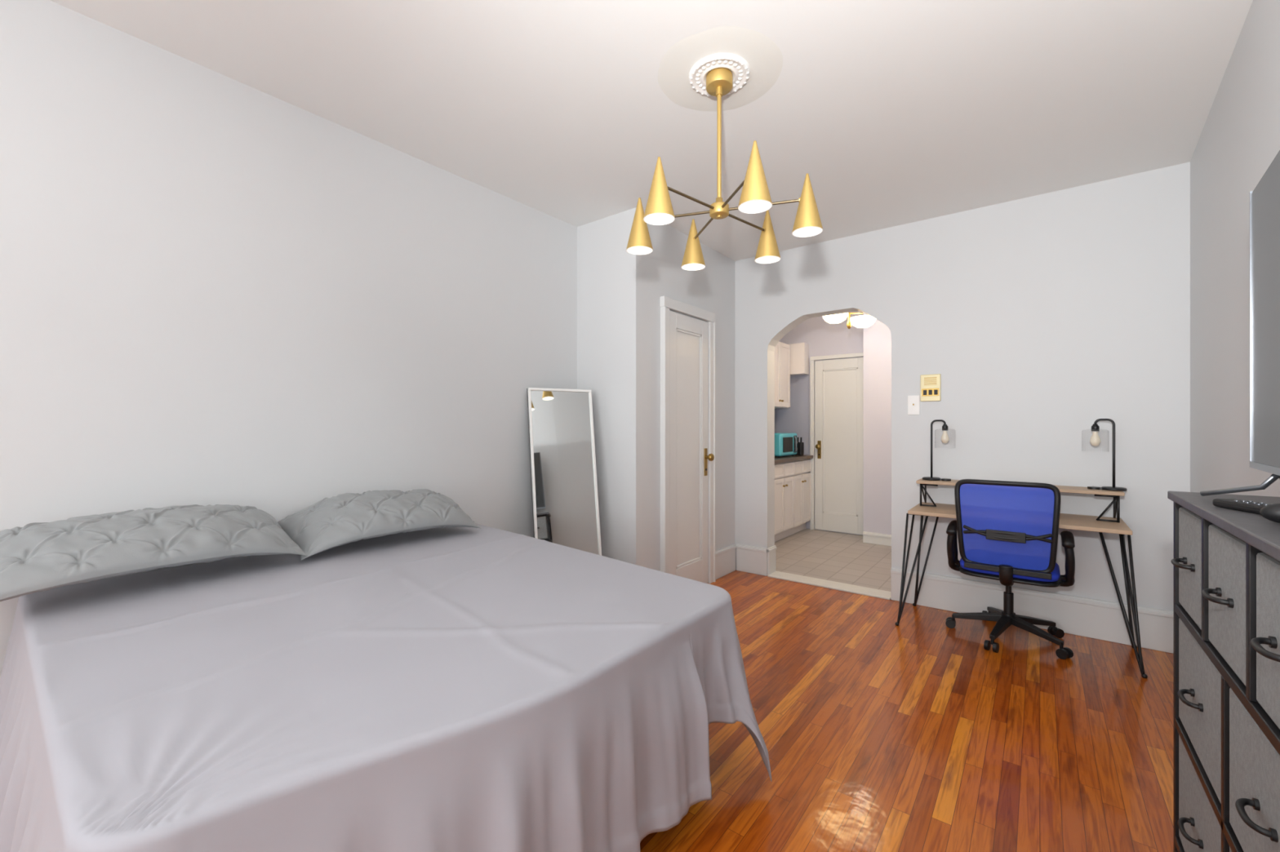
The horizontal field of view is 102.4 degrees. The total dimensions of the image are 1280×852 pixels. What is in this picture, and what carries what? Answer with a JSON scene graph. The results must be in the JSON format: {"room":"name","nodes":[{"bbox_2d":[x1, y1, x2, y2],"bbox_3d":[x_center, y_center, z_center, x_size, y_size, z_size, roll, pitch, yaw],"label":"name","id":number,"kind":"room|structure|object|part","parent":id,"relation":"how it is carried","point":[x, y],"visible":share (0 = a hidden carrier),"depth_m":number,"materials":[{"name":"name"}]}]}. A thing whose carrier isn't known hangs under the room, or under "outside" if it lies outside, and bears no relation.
{"room":"studio apartment","nodes":[
{"label":"studio apartment","id":0,"kind":"room"},
{"bbox_2d":[0,0,577,677],"bbox_3d":[-2.142,-0.095,1.726,0.100,2.750,5.495,0,0,38],"label":"wall","id":1,"kind":"structure","parent":0,"point":[216,288],"depth_m":2.19,"materials":[{"name":"paint"}]},
{"bbox_2d":[577,208,643,566],"bbox_3d":[-0.222,-0.095,3.662,0.554,2.750,0.080,0,0,38],"label":"wall","id":2,"kind":"structure","parent":0,"point":[610,278],"depth_m":3.58,"materials":[{"name":"paint"}]},
{"bbox_2d":[49,0,1253,261],"bbox_3d":[0.318,-1.520,2.160,3.750,0.100,9.200,0,0,38],"label":"ceiling","id":3,"kind":"structure","parent":0,"point":[895,113],"depth_m":2.24,"materials":[{"name":"paint"}]},
{"bbox_2d":[657,26,782,111],"bbox_3d":[0.331,-1.460,2.149,0.525,0.021,0.525,0,0,38],"label":"ceiling medallion","id":4,"kind":"object","parent":3,"relation":"attached to","point":[754,61],"depth_m":2.09,"materials":[{"name":"white paint"}]},
{"bbox_2d":[626,67,822,271],"bbox_3d":[0.331,-1.114,2.149,0.775,0.688,0.806,0,0,38],"label":"chandelier","id":5,"kind":"object","parent":3,"relation":"hanging from","point":[755,197],"visible":1,"depth_m":2.09,"materials":[{"name":"gold metal"}]},
{"bbox_3d":[-0.002,-0.886,2.257,0.117,0.232,0.117,0,0,38],"label":"lamp shade","id":6,"kind":"part","parent":5,"relation":"part of","materials":[{"name":"gold metal"}]},
{"bbox_3d":[0.071,-0.886,1.915,0.117,0.232,0.117,0,0,38],"label":"lamp shade","id":7,"kind":"part","parent":5,"relation":"part of","materials":[{"name":"gold metal"}]},
{"bbox_3d":[0.188,-0.900,2.021,0.315,0.019,0.020,0,0,-42],"label":"arm","id":8,"kind":"part","parent":5,"relation":"part of","materials":[{"name":"metal"}]},
{"bbox_3d":[0.148,-0.900,2.209,0.315,0.019,0.020,0,0,18],"label":"arm","id":9,"kind":"part","parent":5,"relation":"part of","materials":[{"name":"metal"}]},
{"bbox_3d":[0.258,-0.886,2.492,0.117,0.232,0.117,0,0,38],"label":"lamp shade","id":10,"kind":"part","parent":5,"relation":"part of","materials":[{"name":"gold metal"}]},
{"bbox_3d":[0.291,-0.900,2.338,0.020,0.019,0.315,0,0,-12],"label":"arm","id":11,"kind":"part","parent":5,"relation":"part of","materials":[{"name":"metal"}]},
{"bbox_3d":[0.331,-1.164,2.149,0.110,0.588,0.110,0,0,38],"label":"stem and hub","id":12,"kind":"part","parent":5,"relation":"part of","materials":[{"name":"gold metal"}]},
{"bbox_3d":[0.371,-0.900,1.961,0.020,0.019,0.315,0,0,-12],"label":"arm","id":13,"kind":"part","parent":5,"relation":"part of","materials":[{"name":"metal"}]},
{"bbox_3d":[0.474,-0.900,2.278,0.315,0.019,0.020,0,0,-42],"label":"arm","id":14,"kind":"part","parent":5,"relation":"part of","materials":[{"name":"metal"}]},
{"bbox_3d":[0.404,-0.886,1.807,0.117,0.232,0.117,0,0,38],"label":"lamp shade","id":15,"kind":"part","parent":5,"relation":"part of","materials":[{"name":"gold metal"}]},
{"bbox_3d":[0.514,-0.900,2.090,0.315,0.019,0.020,0,0,18],"label":"arm","id":16,"kind":"part","parent":5,"relation":"part of","materials":[{"name":"metal"}]},
{"bbox_3d":[0.591,-0.886,2.384,0.117,0.232,0.117,0,0,38],"label":"lamp shade","id":17,"kind":"part","parent":5,"relation":"part of","materials":[{"name":"gold metal"}]},
{"bbox_3d":[0.664,-0.886,2.041,0.117,0.232,0.117,0,0,38],"label":"lamp shade","id":18,"kind":"part","parent":5,"relation":"part of","materials":[{"name":"gold metal"}]},
{"bbox_2d":[822,312,875,328],"bbox_3d":[1.875,-1.169,4.610,0.470,0.599,0.223,0,0,-1],"label":"kitchen ceiling light","id":19,"kind":"object","parent":3,"relation":"hanging from","point":[864,321],"visible":0.77,"depth_m":4.55,"materials":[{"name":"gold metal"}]},
{"bbox_3d":[1.750,-0.965,4.610,0.220,0.090,0.220,0,0,38],"label":"lamp shade","id":20,"kind":"part","parent":19,"relation":"part of","materials":[{"name":"white glass"}]},
{"bbox_3d":[2.000,-0.925,4.610,0.220,0.090,0.220,0,0,38],"label":"lamp shade","id":21,"kind":"part","parent":19,"relation":"part of","materials":[{"name":"white glass"}]},
{"bbox_2d":[643,212,734,571],"bbox_3d":[0.403,-0.095,4.079,0.080,2.750,1.345,0,0,38],"label":"wall","id":22,"kind":"structure","parent":0,"point":[711,288],"depth_m":3.92,"materials":[{"name":"paint"}]},
{"bbox_2d":[660,296,715,583],"bbox_3d":[0.383,0.177,3.952,0.045,2.205,0.730,0,0,38],"label":"door frame","id":23,"kind":"structure","parent":22,"relation":"attached to","point":[667,304],"depth_m":3.71,"materials":[{"name":"paint"}]},
{"bbox_2d":[669,311,708,583],"bbox_3d":[0.374,0.215,3.959,0.022,2.110,0.560,0,0,38],"label":"door","id":24,"kind":"structure","parent":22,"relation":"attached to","point":[688,335],"depth_m":3.96,"materials":[{"name":"paint"}]},
{"bbox_2d":[704,448,714,475],"bbox_3d":[0.555,0.290,4.116,0.071,0.220,0.062,0,0,38],"label":"handle","id":25,"kind":"object","parent":24,"relation":"attached to","point":[711,457],"visible":1,"depth_m":4.12,"materials":[{"name":"gold metal"}]},
{"bbox_2d":[715,543,736,579],"bbox_3d":[0.723,1.163,4.404,0.026,0.235,0.400,0,0,38],"label":"baseboard","id":26,"kind":"structure","parent":22,"relation":"attached to","point":[725,557],"depth_m":4.41,"materials":[{"name":"paint"}]},
{"bbox_2d":[778,311,863,535],"bbox_3d":[2.626,-0.095,6.065,2.300,2.750,0.100,0,0,38],"label":"wall","id":27,"kind":"structure","parent":0,"point":[824,338],"depth_m":6.28,"materials":[{"name":"paint"}]},
{"bbox_2d":[774,375,808,454],"bbox_3d":[1.896,-0.140,6.567,0.529,0.990,0.006,0,0,38],"label":"backsplash","id":28,"kind":"structure","parent":27,"relation":"attached to","point":[794,419],"depth_m":6.49,"materials":[{"name":"grey paint"}]},
{"bbox_2d":[788,342,808,375],"bbox_3d":[1.848,-0.830,6.504,0.527,0.380,0.158,0,0,38],"label":"upper cabinet","id":29,"kind":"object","parent":27,"relation":"attached to","point":[799,353],"depth_m":6.33,"materials":[{"name":"white wood"}]},
{"bbox_2d":[809,352,863,529],"bbox_3d":[2.392,0.212,6.155,0.710,2.135,0.045,0,0,38],"label":"door frame","id":30,"kind":"structure","parent":27,"relation":"attached to","point":[812,359],"depth_m":6.35,"materials":[{"name":"paint"}]},
{"bbox_2d":[814,357,863,534],"bbox_3d":[2.399,0.235,6.164,0.600,2.070,0.022,0,0,38],"label":"door","id":31,"kind":"structure","parent":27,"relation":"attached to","point":[838,383],"depth_m":6.17,"materials":[{"name":"paint"}]},
{"bbox_2d":[815,440,821,458],"bbox_3d":[2.177,0.290,6.278,0.062,0.220,0.071,0,0,38],"label":"handle","id":32,"kind":"object","parent":31,"relation":"attached to","point":[818,446],"visible":1,"depth_m":6.30,"materials":[{"name":"gold metal"}]},
{"bbox_2d":[863,312,891,534],"bbox_3d":[2.962,-0.095,5.507,0.985,2.750,0.370,0,0,38],"label":"wall pier","id":33,"kind":"object","parent":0,"point":[877,336],"visible":0.14,"depth_m":5.58,"materials":[{"name":"paint"}]},
{"bbox_2d":[862,531,891,546],"bbox_3d":[2.836,1.220,5.353,0.975,0.120,0.026,0,0,38],"label":"baseboard","id":34,"kind":"structure","parent":33,"relation":"attached to","point":[868,537],"depth_m":5.56,"materials":[{"name":"paint"}]},
{"bbox_2d":[640,528,1173,851],"bbox_3d":[0.318,1.330,2.160,3.750,0.100,9.200,0,0,38],"label":"floor","id":35,"kind":"structure","parent":0,"point":[878,735],"depth_m":2.14,"materials":[{"name":"brown wood"}]},
{"bbox_2d":[0,524,771,851],"bbox_3d":[-0.819,0.911,1.758,2.015,0.737,1.942,0,0,38],"label":"bed","id":36,"kind":"object","parent":35,"relation":"on","point":[486,689],"visible":0.98,"depth_m":1.27,"materials":[{"name":"fabric"}]},
{"bbox_2d":[0,504,307,601],"bbox_3d":[-1.722,0.408,1.801,0.411,0.221,0.889,0,0,38],"label":"pillow","id":37,"kind":"object","parent":36,"relation":"on","point":[35,557],"visible":1,"depth_m":1.68,"materials":[{"name":"fabric"}]},
{"bbox_2d":[277,488,481,559],"bbox_3d":[-1.214,0.425,2.476,0.398,0.227,0.837,0,0,38],"label":"pillow","id":38,"kind":"object","parent":36,"relation":"on","point":[328,523],"visible":0.98,"depth_m":2.31,"materials":[{"name":"fabric"}]},
{"bbox_2d":[527,387,601,555],"bbox_3d":[-0.488,0.508,3.402,0.450,1.523,0.273,0,0,-29],"label":"floor mirror","id":39,"kind":"object","parent":35,"relation":"on","point":[566,509],"visible":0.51,"depth_m":3.43,"materials":[{"name":"white mirror"}]},
{"bbox_2d":[774,454,813,542],"bbox_3d":[1.380,0.820,5.848,0.592,0.920,1.767,0,0,38],"label":"base cabinet","id":40,"kind":"object","parent":35,"relation":"on","point":[792,473],"visible":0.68,"depth_m":5.89,"materials":[{"name":"paint"}]},
{"bbox_2d":[774,454,813,463],"bbox_3d":[1.380,0.379,5.848,0.592,0.038,1.767,0,0,38],"label":"countertop","id":41,"kind":"structure","parent":40,"relation":"on","point":[787,458],"depth_m":5.89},
{"bbox_2d":[774,432,797,457],"bbox_3d":[1.618,0.223,6.108,0.415,0.275,0.510,0,0,38],"label":"microwave","id":42,"kind":"object","parent":41,"relation":"on","point":[785,444],"visible":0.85,"depth_m":5.91,"materials":[{"name":"teal metal"}]},
{"bbox_2d":[794,437,804,455],"bbox_3d":[1.949,0.249,6.351,0.120,0.220,0.100,0,0,38],"label":"bottles","id":43,"kind":"object","parent":41,"relation":"on","point":[800,446],"visible":0.66,"depth_m":6.30,"materials":[{"name":"black plastic"}]},
{"bbox_2d":[945,479,1075,659],"bbox_3d":[2.207,0.793,3.106,0.642,0.974,0.690,0,0,38],"label":"office chair","id":44,"kind":"object","parent":35,"relation":"on","point":[1007,531],"visible":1,"depth_m":2.88,"materials":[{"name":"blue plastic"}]},
{"bbox_3d":[2.054,0.563,2.894,0.485,0.513,0.093,0,0,38],"label":"frame","id":45,"kind":"part","parent":44,"relation":"part of","materials":[{"name":"black plastic"}]},
{"bbox_3d":[2.220,0.846,3.100,0.490,0.103,0.470,0,0,38],"label":"seat","id":46,"kind":"part","parent":44,"relation":"part of","materials":[{"name":"blue fabric"}]},
{"bbox_2d":[895,478,1147,678],"bbox_3d":[2.252,0.826,3.135,1.178,0.916,0.495,0,0,38],"label":"writing desk","id":47,"kind":"object","parent":35,"relation":"on","point":[1100,524],"visible":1,"depth_m":2.95,"materials":[{"name":"brown wood"}]},
{"bbox_3d":[1.758,0.921,3.303,0.192,0.725,0.152,0,0,38],"label":"hairpin leg","id":48,"kind":"part","parent":47,"relation":"part of","materials":[{"name":"black metal"}]},
{"bbox_3d":[1.981,0.921,3.559,0.192,0.725,0.152,0,0,38],"label":"hairpin leg","id":49,"kind":"part","parent":47,"relation":"part of","materials":[{"name":"black metal"}]},
{"bbox_2d":[922,419,951,480],"bbox_3d":[2.027,0.162,3.491,0.195,0.411,0.120,0,0,38],"label":"table lamp","id":50,"kind":"object","parent":47,"relation":"on","point":[944,437],"visible":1,"depth_m":3.47,"materials":[{"name":"black metal"}]},
{"bbox_3d":[2.030,0.157,3.489,0.104,0.401,0.036,0,0,38],"label":"arm and socket","id":51,"kind":"part","parent":50,"relation":"part of","materials":[{"name":"black metal"}]},
{"bbox_3d":[2.057,0.075,3.468,0.048,0.085,0.048,0,0,38],"label":"bulb","id":52,"kind":"part","parent":50,"relation":"part of","materials":[{"name":"white glass"}]},
{"bbox_2d":[915,478,1124,496],"bbox_3d":[2.337,0.378,3.240,1.029,0.019,0.225,0,0,38],"label":"shelf","id":53,"kind":"object","parent":47,"relation":"attached to","point":[1081,490],"depth_m":3.00,"materials":[{"name":"brown wood"}]},
{"bbox_2d":[1087,418,1127,491],"bbox_3d":[2.686,0.162,2.978,0.195,0.411,0.120,0,0,38],"label":"table lamp","id":54,"kind":"object","parent":47,"relation":"on","point":[1095,440],"visible":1,"depth_m":2.96,"materials":[{"name":"black metal"}]},
{"bbox_3d":[2.657,0.075,3.001,0.048,0.085,0.048,0,0,38],"label":"bulb","id":55,"kind":"part","parent":54,"relation":"part of","materials":[{"name":"white glass"}]},
{"bbox_3d":[2.684,0.157,2.980,0.104,0.401,0.036,0,0,38],"label":"arm and socket","id":56,"kind":"part","parent":54,"relation":"part of","materials":[{"name":"black metal"}]},
{"bbox_3d":[2.745,0.921,2.966,0.192,0.725,0.152,0,0,38],"label":"hairpin leg","id":57,"kind":"part","parent":47,"relation":"part of","materials":[{"name":"black metal"}]},
{"bbox_3d":[2.539,0.921,2.718,0.192,0.725,0.152,0,0,38],"label":"hairpin leg","id":58,"kind":"part","parent":47,"relation":"part of","materials":[{"name":"black metal"}]},
{"bbox_2d":[1167,491,1279,851],"bbox_3d":[1.261,0.730,0.971,0.271,1.100,0.980,0,0,38],"label":"dresser","id":59,"kind":"object","parent":35,"relation":"on","point":[1225,562],"visible":1,"depth_m":1.03,"materials":[{"name":"grey wood"}]},
{"bbox_3d":[1.359,0.345,1.292,0.032,0.018,0.102,0,0,38],"label":"handle","id":60,"kind":"part","parent":59,"relation":"part of","materials":[{"name":"black plastic"}]},
{"bbox_3d":[1.310,0.965,1.229,0.032,0.018,0.102,0,0,38],"label":"handle","id":61,"kind":"part","parent":59,"relation":"part of","materials":[{"name":"black plastic"}]},
{"bbox_3d":[1.310,0.650,1.229,0.032,0.018,0.102,0,0,38],"label":"handle","id":62,"kind":"part","parent":59,"relation":"part of","materials":[{"name":"black plastic"}]},
{"bbox_3d":[1.462,0.348,1.212,0.229,0.261,0.279,0,0,38],"label":"drawer","id":63,"kind":"part","parent":59,"relation":"part of","materials":[{"name":"fabric"}]},
{"bbox_3d":[1.413,0.967,1.149,0.229,0.285,0.439,0,0,38],"label":"drawer","id":64,"kind":"part","parent":59,"relation":"part of","materials":[{"name":"fabric"}]},
{"bbox_3d":[1.413,0.651,1.149,0.229,0.275,0.439,0,0,38],"label":"drawer","id":65,"kind":"part","parent":59,"relation":"part of","materials":[{"name":"fabric"}]},
{"bbox_3d":[1.166,0.345,1.044,0.032,0.018,0.102,0,0,38],"label":"handle","id":66,"kind":"part","parent":59,"relation":"part of","materials":[{"name":"black plastic"}]},
{"bbox_3d":[1.269,0.348,0.964,0.229,0.261,0.290,0,0,38],"label":"drawer","id":67,"kind":"part","parent":59,"relation":"part of","materials":[{"name":"fabric"}]},
{"bbox_2d":[1200,150,1279,496],"bbox_3d":[1.135,-0.211,0.864,0.175,0.768,1.223,0,0,42],"label":"television","id":68,"kind":"object","parent":59,"relation":"on","point":[1264,200],"visible":1,"depth_m":1.19,"materials":[{"name":"black plastic"}]},
{"bbox_2d":[1212,498,1272,514],"bbox_3d":[1.279,0.169,1.058,0.044,0.020,0.180,0,0,13],"label":"remote control","id":69,"kind":"object","parent":59,"relation":"on","point":[1250,506],"visible":0.77,"depth_m":1.09,"materials":[{"name":"black plastic"}]},
{"bbox_3d":[1.125,0.651,0.779,0.229,0.275,0.439,0,0,38],"label":"drawer","id":70,"kind":"part","parent":59,"relation":"part of","materials":[{"name":"fabric"}]},
{"bbox_3d":[1.022,0.650,0.859,0.032,0.018,0.102,0,0,38],"label":"handle","id":71,"kind":"part","parent":59,"relation":"part of","materials":[{"name":"black plastic"}]},
{"bbox_3d":[0.973,0.345,0.796,0.032,0.018,0.102,0,0,38],"label":"handle","id":72,"kind":"part","parent":59,"relation":"part of","materials":[{"name":"black plastic"}]},
{"bbox_3d":[1.076,0.348,0.715,0.229,0.261,0.279,0,0,38],"label":"drawer","id":73,"kind":"part","parent":59,"relation":"part of","materials":[{"name":"fabric"}]},
{"bbox_2d":[1259,503,1279,523],"bbox_3d":[1.164,0.152,0.869,0.129,0.054,0.160,0,0,38],"label":"game controller","id":74,"kind":"object","parent":59,"relation":"on","point":[1271,512],"visible":1,"depth_m":0.93,"materials":[{"name":"black plastic"}]},
{"bbox_2d":[734,162,1190,611],"bbox_3d":[2.009,-0.095,3.777,2.986,2.750,0.150,0,0,38],"label":"wall","id":75,"kind":"structure","parent":0,"point":[1042,318],"depth_m":3.31,"materials":[{"name":"paint"}]},
{"bbox_2d":[736,543,767,576],"bbox_3d":[0.968,1.163,4.475,0.286,0.235,0.026,0,0,38],"label":"baseboard","id":76,"kind":"structure","parent":75,"relation":"attached to","point":[749,559],"depth_m":4.46,"materials":[{"name":"paint"}]},
{"bbox_2d":[767,545,777,575],"bbox_3d":[1.144,1.163,4.450,0.023,0.235,0.150,0,0,38],"label":"baseboard","id":77,"kind":"structure","parent":75,"relation":"attached to","point":[771,551],"depth_m":4.43,"materials":[{"name":"paint"}]},
{"bbox_2d":[767,571,890,599],"bbox_3d":[1.514,1.274,4.143,0.955,0.012,0.180,0,0,38],"label":"trim","id":78,"kind":"structure","parent":75,"relation":"attached to","point":[874,593],"depth_m":4.11,"materials":[{"name":"stone"}]},
{"bbox_2d":[907,395,919,414],"bbox_3d":[1.968,-0.150,3.701,0.078,0.140,0.020,0,0,38],"label":"light switch","id":79,"kind":"object","parent":75,"relation":"attached to","point":[913,402],"visible":1,"depth_m":3.70,"materials":[{"name":"white plastic"}]},
{"bbox_2d":[920,373,940,401],"bbox_3d":[2.052,-0.270,3.635,0.127,0.190,0.022,0,0,38],"label":"intercom panel","id":80,"kind":"object","parent":75,"relation":"attached to","point":[930,384],"visible":1,"depth_m":3.63,"materials":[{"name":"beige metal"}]},
{"bbox_2d":[890,568,1173,653],"bbox_3d":[2.451,1.163,3.322,1.524,0.235,0.026,0,0,38],"label":"baseboard","id":81,"kind":"structure","parent":75,"relation":"attached to","point":[1100,620],"depth_m":3.22,"materials":[{"name":"paint"}]},
{"bbox_2d":[1190,0,1279,497],"bbox_3d":[0.976,-0.095,0.153,0.247,2.750,6.840,0,0,38],"label":"wall","id":82,"kind":"structure","parent":0,"point":[1239,140],"depth_m":2.06,"materials":[{"name":"paint"}]},
{"bbox_3d":[1.047,-0.095,5.989,0.100,2.750,2.160,0,0,38],"label":"wall","id":83,"kind":"structure","parent":0,"visible":0},
{"bbox_2d":[774,342,790,408],"bbox_3d":[1.248,-0.615,5.851,0.382,0.790,1.570,0,0,38],"label":"upper cabinet","id":84,"kind":"object","parent":83,"relation":"attached to","point":[782,351],"visible":0.23,"depth_m":6.19,"materials":[{"name":"paint"}]}
]}

